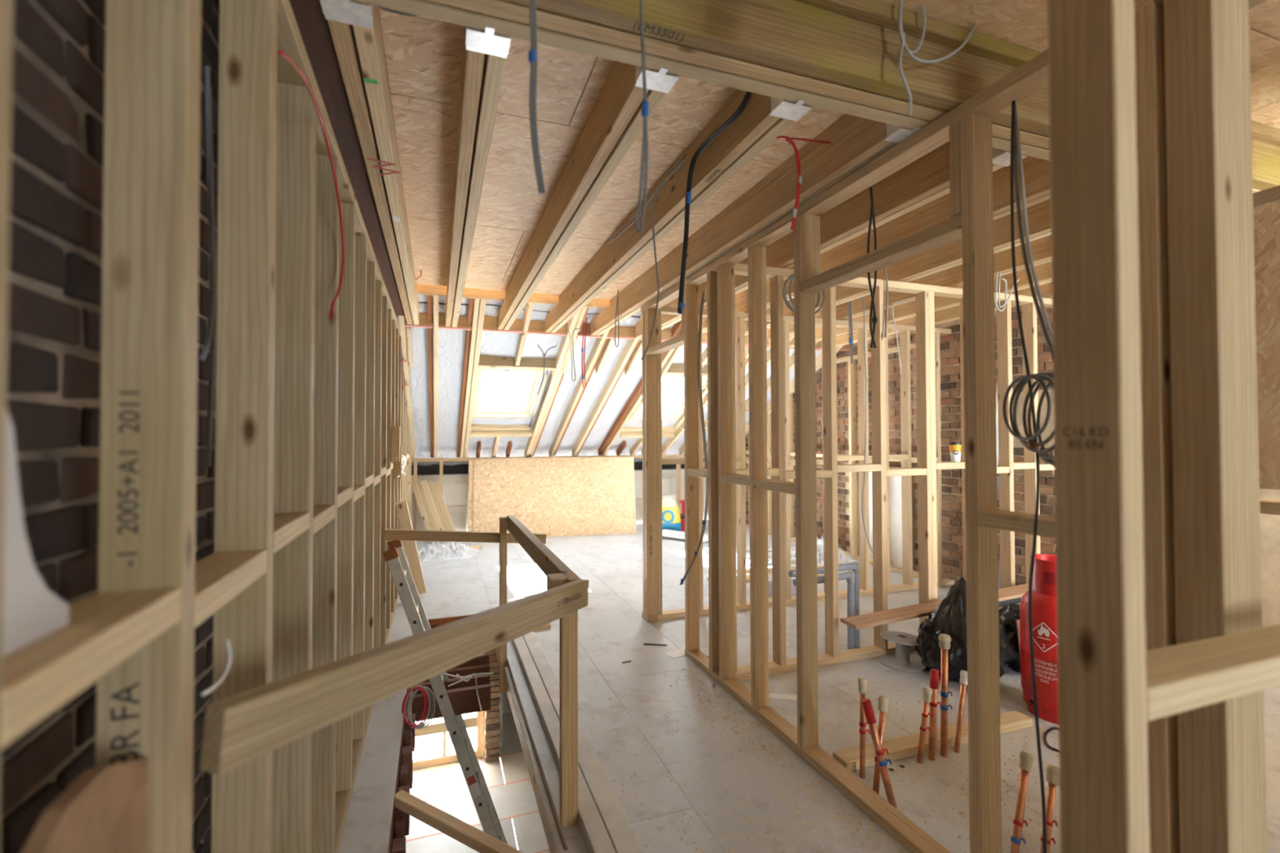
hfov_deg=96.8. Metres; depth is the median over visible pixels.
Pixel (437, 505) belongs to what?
plank
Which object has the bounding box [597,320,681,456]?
rafter
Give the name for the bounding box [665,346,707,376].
roof window framing
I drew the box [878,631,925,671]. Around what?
spool
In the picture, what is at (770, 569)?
plank
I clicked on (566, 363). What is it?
tie
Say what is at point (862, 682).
copper pipe
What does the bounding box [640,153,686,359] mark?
cable
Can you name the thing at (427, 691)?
cable coil
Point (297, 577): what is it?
wall
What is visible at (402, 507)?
plank
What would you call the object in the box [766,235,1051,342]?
joist
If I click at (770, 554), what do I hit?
plank
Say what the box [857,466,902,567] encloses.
panel
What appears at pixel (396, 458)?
loose cable
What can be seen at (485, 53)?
joist
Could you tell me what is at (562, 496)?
sheet
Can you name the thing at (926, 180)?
joist
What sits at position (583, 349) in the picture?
hanging cable
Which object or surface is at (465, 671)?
joist
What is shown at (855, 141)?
joist
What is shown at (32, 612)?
sheet
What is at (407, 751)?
brick
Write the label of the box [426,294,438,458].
rafter
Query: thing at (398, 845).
brick
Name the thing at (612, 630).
floor
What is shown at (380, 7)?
cable
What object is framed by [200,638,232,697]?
cable
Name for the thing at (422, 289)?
blocking
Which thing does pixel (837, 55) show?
header beam
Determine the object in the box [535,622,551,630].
loose offcut
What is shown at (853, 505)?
frame
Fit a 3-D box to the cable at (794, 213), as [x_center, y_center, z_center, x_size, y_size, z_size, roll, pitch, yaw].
[0.626,-0.934,2.179,0.284,0.383,0.020,0,-1,-24]
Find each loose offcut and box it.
[468,545,482,548]
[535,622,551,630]
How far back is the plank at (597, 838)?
2.55 m
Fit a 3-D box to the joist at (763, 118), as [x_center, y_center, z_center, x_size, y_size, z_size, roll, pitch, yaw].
[-0.199,-1.065,3.683,0.109,0.208,4.128,0,-1,-20]
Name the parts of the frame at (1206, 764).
sole plate, sole plate, plate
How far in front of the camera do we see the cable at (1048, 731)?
2.65 m
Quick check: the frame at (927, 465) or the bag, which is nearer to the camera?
the frame at (927, 465)
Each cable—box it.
[199,65,216,466]
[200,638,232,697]
[277,49,344,319]
[376,5,420,16]
[395,454,405,477]
[441,672,493,711]
[528,0,545,194]
[537,344,555,394]
[561,326,581,382]
[581,317,586,387]
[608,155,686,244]
[614,289,618,346]
[635,0,648,232]
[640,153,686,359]
[676,91,752,314]
[679,291,707,585]
[775,135,831,231]
[838,297,872,552]
[847,301,853,364]
[866,186,877,347]
[884,267,888,337]
[892,301,903,374]
[995,271,1019,311]
[1010,100,1046,852]
[1013,117,1053,359]
[1014,100,1053,344]
[1043,727,1058,752]
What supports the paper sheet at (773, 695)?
on the floor at (612, 630)
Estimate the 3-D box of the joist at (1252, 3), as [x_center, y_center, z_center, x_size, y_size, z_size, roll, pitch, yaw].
[2.138,-1.180,-0.105,0.047,0.123,3.480,0,-1,-20]
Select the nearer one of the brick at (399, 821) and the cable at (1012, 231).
the cable at (1012, 231)
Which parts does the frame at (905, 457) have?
plate, sole plate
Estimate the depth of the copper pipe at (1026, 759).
1.94 m
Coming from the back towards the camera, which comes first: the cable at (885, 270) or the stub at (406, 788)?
the cable at (885, 270)
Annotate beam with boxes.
[352,0,1279,192]
[400,311,849,351]
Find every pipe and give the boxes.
[857,676,870,778]
[861,698,897,808]
[872,694,889,794]
[916,687,932,764]
[928,668,941,760]
[938,633,952,757]
[954,670,967,753]
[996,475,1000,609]
[1010,751,1033,852]
[1040,764,1059,852]
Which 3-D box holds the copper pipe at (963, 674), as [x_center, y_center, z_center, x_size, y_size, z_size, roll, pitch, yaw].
[1.455,1.302,2.583,0.123,0.364,0.038,0,-1,-32]
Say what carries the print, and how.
attached to the bag
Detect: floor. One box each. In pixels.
[337,519,1279,852]
[404,711,550,852]
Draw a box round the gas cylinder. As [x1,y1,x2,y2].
[1019,554,1058,724]
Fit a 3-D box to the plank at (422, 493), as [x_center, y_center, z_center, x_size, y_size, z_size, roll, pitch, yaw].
[-2.883,1.131,7.722,0.409,0.840,0.054,-1,-1,19]
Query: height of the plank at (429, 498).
0.821 m
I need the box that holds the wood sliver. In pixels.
[736,676,751,679]
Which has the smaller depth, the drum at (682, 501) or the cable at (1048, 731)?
the cable at (1048, 731)
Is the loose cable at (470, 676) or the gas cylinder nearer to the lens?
the gas cylinder
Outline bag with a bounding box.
[662,497,681,531]
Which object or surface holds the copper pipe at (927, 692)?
on the floor at (612, 630)
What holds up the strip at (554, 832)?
attached to the floor at (612, 630)
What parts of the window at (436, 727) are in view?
frame, frame, frame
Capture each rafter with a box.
[398,315,415,458]
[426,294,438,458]
[456,297,486,457]
[524,306,589,457]
[548,327,613,457]
[571,314,641,456]
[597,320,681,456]
[662,346,748,455]
[678,335,794,454]
[702,340,820,454]
[735,345,844,444]
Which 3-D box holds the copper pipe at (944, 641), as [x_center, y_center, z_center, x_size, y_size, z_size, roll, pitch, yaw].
[1.360,1.207,2.536,0.064,0.549,0.050,0,-1,-20]
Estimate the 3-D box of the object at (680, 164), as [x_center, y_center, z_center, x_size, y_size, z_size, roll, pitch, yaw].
[0.004,-1.121,2.945,0.008,0.055,1.138,0,-1,-20]
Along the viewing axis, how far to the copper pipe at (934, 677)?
2.50 m
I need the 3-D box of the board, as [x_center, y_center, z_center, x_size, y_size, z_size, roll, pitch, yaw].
[0.600,1.516,7.899,0.877,0.020,0.420,1,0,36]
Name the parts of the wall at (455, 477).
insulation panel, insulation panel, insulation panel, insulation panel, insulation panel, insulation panel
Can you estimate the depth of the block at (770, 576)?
5.08 m
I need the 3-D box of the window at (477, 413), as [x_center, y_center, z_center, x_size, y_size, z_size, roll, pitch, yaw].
[-1.623,-0.341,6.931,0.771,0.760,1.331,0,-1,-20]
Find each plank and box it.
[395,500,426,594]
[395,790,523,852]
[411,477,431,542]
[415,478,437,530]
[421,480,444,530]
[426,480,449,530]
[433,482,455,530]
[511,635,616,852]
[522,631,644,852]
[703,546,772,553]
[706,573,823,582]
[736,556,795,566]
[736,565,823,573]
[746,551,772,558]
[840,583,1028,630]
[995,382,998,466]
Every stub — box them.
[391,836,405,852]
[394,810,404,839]
[396,785,409,835]
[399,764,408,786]
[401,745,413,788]
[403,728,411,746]
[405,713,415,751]
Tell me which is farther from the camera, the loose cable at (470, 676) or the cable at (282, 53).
the loose cable at (470, 676)
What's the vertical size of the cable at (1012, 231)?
2.163 m
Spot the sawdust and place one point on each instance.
(743, 740)
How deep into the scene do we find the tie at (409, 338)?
5.50 m
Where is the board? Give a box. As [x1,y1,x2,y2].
[662,528,708,542]
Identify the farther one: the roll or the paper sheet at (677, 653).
the roll
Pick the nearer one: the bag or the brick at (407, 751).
the brick at (407, 751)
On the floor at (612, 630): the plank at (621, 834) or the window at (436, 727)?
the plank at (621, 834)
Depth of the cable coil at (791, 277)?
3.42 m
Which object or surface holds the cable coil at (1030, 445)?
hanging from the cable at (1012, 231)
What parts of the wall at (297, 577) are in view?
plate, sole plate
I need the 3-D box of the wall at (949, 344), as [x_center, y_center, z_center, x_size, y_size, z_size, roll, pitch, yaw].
[3.442,-0.049,4.685,0.262,3.120,11.700,0,-1,-20]
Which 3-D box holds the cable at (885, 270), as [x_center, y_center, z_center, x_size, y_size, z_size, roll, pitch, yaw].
[1.599,-0.805,3.689,0.032,0.453,0.012,0,-1,-20]
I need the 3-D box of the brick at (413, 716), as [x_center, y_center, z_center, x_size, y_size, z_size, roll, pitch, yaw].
[-1.245,1.663,3.080,0.047,0.170,0.075,0,-1,-20]
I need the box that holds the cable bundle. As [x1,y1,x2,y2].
[417,302,640,317]
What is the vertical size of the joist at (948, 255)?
0.208 m
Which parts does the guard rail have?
rail, rail, post, rail, post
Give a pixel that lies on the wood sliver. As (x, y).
(745, 677)
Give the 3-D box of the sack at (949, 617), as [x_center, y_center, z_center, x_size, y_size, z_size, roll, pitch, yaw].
[1.923,1.192,3.388,0.560,0.560,0.446,0,-1,-20]
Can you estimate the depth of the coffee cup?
3.93 m
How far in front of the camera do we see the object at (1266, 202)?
2.08 m
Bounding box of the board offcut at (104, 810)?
[21,757,148,852]
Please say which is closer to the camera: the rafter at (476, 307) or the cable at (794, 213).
the cable at (794, 213)
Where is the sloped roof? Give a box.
[395,293,838,466]
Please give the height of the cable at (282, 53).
0.490 m
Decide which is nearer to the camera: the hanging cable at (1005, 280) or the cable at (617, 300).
the hanging cable at (1005, 280)
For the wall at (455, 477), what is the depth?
8.42 m
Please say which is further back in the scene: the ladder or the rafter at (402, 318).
the rafter at (402, 318)
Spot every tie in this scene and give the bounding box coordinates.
[405,326,413,368]
[472,332,478,370]
[561,336,577,373]
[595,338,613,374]
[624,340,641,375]
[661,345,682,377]
[744,358,748,368]
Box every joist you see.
[320,0,419,324]
[411,684,490,721]
[413,674,489,694]
[420,663,489,683]
[445,26,511,327]
[450,655,488,669]
[497,61,679,329]
[544,88,812,333]
[590,113,922,335]
[635,141,1026,337]
[680,155,1050,334]
[734,198,1050,335]
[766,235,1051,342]
[789,262,1051,346]
[819,282,1052,348]
[1248,0,1266,9]
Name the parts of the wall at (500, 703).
wall panel, wall panel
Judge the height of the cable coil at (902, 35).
0.445 m
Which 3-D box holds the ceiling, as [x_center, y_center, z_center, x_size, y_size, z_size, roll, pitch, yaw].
[1.518,-1.325,2.002,5.700,0.550,8.300,0,-1,-20]
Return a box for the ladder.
[382,540,507,844]
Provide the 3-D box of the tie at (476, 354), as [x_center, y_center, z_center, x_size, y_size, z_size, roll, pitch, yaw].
[-1.653,-0.790,5.754,0.040,0.384,0.620,0,-1,-20]
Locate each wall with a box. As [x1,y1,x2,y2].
[0,0,219,852]
[0,0,411,852]
[410,648,511,762]
[411,460,708,531]
[745,297,1279,627]
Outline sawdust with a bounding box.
[581,651,1057,852]
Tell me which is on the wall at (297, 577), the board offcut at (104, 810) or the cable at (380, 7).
the board offcut at (104, 810)
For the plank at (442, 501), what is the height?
0.782 m
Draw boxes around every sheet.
[2,409,69,657]
[417,541,479,562]
[467,458,474,531]
[472,457,636,537]
[663,647,685,658]
[768,693,796,700]
[791,536,857,565]
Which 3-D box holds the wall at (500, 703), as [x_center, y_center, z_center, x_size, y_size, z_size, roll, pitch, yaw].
[0.389,2.793,4.974,5.700,2.526,8.000,0,-1,-20]
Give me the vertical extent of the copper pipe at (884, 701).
0.395 m
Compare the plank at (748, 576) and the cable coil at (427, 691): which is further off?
the plank at (748, 576)
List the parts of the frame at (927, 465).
sole plate, plate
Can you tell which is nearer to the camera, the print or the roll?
the roll
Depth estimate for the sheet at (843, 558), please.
6.32 m
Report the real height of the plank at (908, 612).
0.135 m
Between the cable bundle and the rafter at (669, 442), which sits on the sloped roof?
the cable bundle
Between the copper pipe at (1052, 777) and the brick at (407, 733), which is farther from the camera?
the brick at (407, 733)
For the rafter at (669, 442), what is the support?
on the wall frame at (441, 460)
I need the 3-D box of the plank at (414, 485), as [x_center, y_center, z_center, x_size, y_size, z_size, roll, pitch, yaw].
[-2.954,1.121,7.697,0.409,0.860,0.054,-1,-1,19]
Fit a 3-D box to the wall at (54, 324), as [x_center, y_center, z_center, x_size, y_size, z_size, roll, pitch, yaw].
[-1.688,-0.065,2.849,0.240,3.120,11.700,0,-1,-20]
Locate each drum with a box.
[679,499,684,516]
[680,516,684,532]
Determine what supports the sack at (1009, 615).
on the floor at (612, 630)
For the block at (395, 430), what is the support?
attached to the wall at (297, 577)
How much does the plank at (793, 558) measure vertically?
0.030 m
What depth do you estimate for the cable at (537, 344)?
5.92 m
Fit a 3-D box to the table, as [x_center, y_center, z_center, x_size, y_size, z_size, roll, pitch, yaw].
[1.229,1.198,3.711,0.542,0.567,0.100,0,-1,-20]
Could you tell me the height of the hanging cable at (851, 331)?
0.506 m
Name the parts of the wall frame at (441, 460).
plate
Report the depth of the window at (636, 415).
7.97 m
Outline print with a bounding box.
[662,510,674,523]
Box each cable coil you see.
[401,685,435,728]
[782,273,825,313]
[897,0,977,116]
[1002,372,1054,466]
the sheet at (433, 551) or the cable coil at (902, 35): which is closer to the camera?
the cable coil at (902, 35)
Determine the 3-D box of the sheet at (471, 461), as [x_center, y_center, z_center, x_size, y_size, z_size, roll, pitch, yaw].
[-1.297,1.013,8.170,2.250,1.116,0.212,0,-1,-12]
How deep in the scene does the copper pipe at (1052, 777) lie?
1.92 m
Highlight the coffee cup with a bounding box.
[948,442,962,462]
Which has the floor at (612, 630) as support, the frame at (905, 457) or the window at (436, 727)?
the frame at (905, 457)
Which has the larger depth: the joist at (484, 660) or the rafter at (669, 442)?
the rafter at (669, 442)
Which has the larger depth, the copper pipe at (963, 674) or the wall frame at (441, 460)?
the wall frame at (441, 460)
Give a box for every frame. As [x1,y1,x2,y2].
[411,454,707,529]
[640,0,1266,852]
[656,306,954,620]
[733,262,1054,679]
[735,342,918,578]
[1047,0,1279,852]
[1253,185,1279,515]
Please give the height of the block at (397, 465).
0.260 m
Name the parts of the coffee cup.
lid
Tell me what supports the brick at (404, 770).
attached to the floor at (612, 630)
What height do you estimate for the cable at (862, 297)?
2.067 m
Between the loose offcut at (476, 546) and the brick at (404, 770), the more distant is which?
the loose offcut at (476, 546)
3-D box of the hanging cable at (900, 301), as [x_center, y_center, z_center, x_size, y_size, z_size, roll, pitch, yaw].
[1.966,-0.680,4.328,0.110,0.568,0.010,0,-1,-20]
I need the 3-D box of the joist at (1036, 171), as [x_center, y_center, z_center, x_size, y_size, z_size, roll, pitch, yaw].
[1.129,-1.061,4.159,0.109,0.208,4.128,0,-1,-20]
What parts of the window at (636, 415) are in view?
frame, frame, sash, frame, sash, frame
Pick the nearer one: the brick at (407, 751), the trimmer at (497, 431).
the brick at (407, 751)
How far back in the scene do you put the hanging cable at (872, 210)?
2.23 m
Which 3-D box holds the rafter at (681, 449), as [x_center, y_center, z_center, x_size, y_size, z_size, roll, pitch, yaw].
[1.242,-0.373,7.729,0.088,1.652,3.400,0,-1,-20]
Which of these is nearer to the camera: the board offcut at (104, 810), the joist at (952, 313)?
the board offcut at (104, 810)
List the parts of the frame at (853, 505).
sole plate, plate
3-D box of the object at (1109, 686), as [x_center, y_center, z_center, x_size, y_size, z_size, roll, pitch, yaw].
[1.495,0.212,1.110,1.836,2.444,0.090,0,-1,-20]
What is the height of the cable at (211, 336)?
0.812 m
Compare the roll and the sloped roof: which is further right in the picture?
the roll
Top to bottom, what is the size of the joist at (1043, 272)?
0.208 m
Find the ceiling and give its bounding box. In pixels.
[217,0,1279,316]
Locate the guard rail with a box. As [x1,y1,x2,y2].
[199,515,588,827]
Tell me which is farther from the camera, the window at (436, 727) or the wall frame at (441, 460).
the wall frame at (441, 460)
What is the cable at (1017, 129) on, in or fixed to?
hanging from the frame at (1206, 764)
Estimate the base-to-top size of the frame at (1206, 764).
2.444 m
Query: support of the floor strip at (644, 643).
on the floor at (612, 630)
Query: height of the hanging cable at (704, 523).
1.876 m
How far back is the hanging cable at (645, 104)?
1.18 m
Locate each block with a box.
[391,426,399,462]
[393,444,401,479]
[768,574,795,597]
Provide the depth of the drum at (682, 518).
8.39 m
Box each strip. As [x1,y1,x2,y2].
[503,666,564,852]
[644,643,666,645]
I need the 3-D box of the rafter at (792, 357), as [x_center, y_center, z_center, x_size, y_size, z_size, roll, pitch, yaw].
[1.590,-0.372,7.854,0.088,1.652,3.400,0,-1,-20]
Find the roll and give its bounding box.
[998,597,1021,607]
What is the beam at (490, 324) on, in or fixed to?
attached to the wall at (949, 344)
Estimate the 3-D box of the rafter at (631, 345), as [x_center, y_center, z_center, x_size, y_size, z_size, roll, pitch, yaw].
[-0.434,-0.379,7.129,0.088,1.652,3.400,0,-1,-20]
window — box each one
[409,691,482,769]
[471,367,548,430]
[629,374,707,431]
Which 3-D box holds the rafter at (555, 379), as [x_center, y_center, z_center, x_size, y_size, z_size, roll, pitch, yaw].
[-1.090,-0.381,6.895,0.131,1.652,3.400,0,-1,-20]
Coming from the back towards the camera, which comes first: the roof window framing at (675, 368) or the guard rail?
the roof window framing at (675, 368)
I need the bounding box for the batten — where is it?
[832,710,1032,771]
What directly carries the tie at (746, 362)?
attached to the rafter at (669, 442)
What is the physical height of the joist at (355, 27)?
0.208 m
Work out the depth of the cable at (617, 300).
4.77 m
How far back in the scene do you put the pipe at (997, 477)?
4.38 m
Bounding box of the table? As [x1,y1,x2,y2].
[788,561,859,649]
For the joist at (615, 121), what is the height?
0.208 m
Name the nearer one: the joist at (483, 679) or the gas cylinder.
the gas cylinder
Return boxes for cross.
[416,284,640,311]
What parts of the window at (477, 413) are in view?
frame, sash, sash, frame, frame, sash, frame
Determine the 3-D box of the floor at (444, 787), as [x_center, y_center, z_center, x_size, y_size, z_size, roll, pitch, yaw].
[0.384,4.072,5.273,6.100,0.023,8.405,0,-1,-20]
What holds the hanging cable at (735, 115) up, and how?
hanging from the joist at (763, 118)
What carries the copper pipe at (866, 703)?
on the floor at (612, 630)
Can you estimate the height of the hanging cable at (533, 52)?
0.738 m
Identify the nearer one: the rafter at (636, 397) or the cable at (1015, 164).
the cable at (1015, 164)
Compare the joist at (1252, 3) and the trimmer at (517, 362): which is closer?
the joist at (1252, 3)
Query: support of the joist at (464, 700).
attached to the wall at (500, 703)
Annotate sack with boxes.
[915,576,1013,682]
[998,603,1020,672]

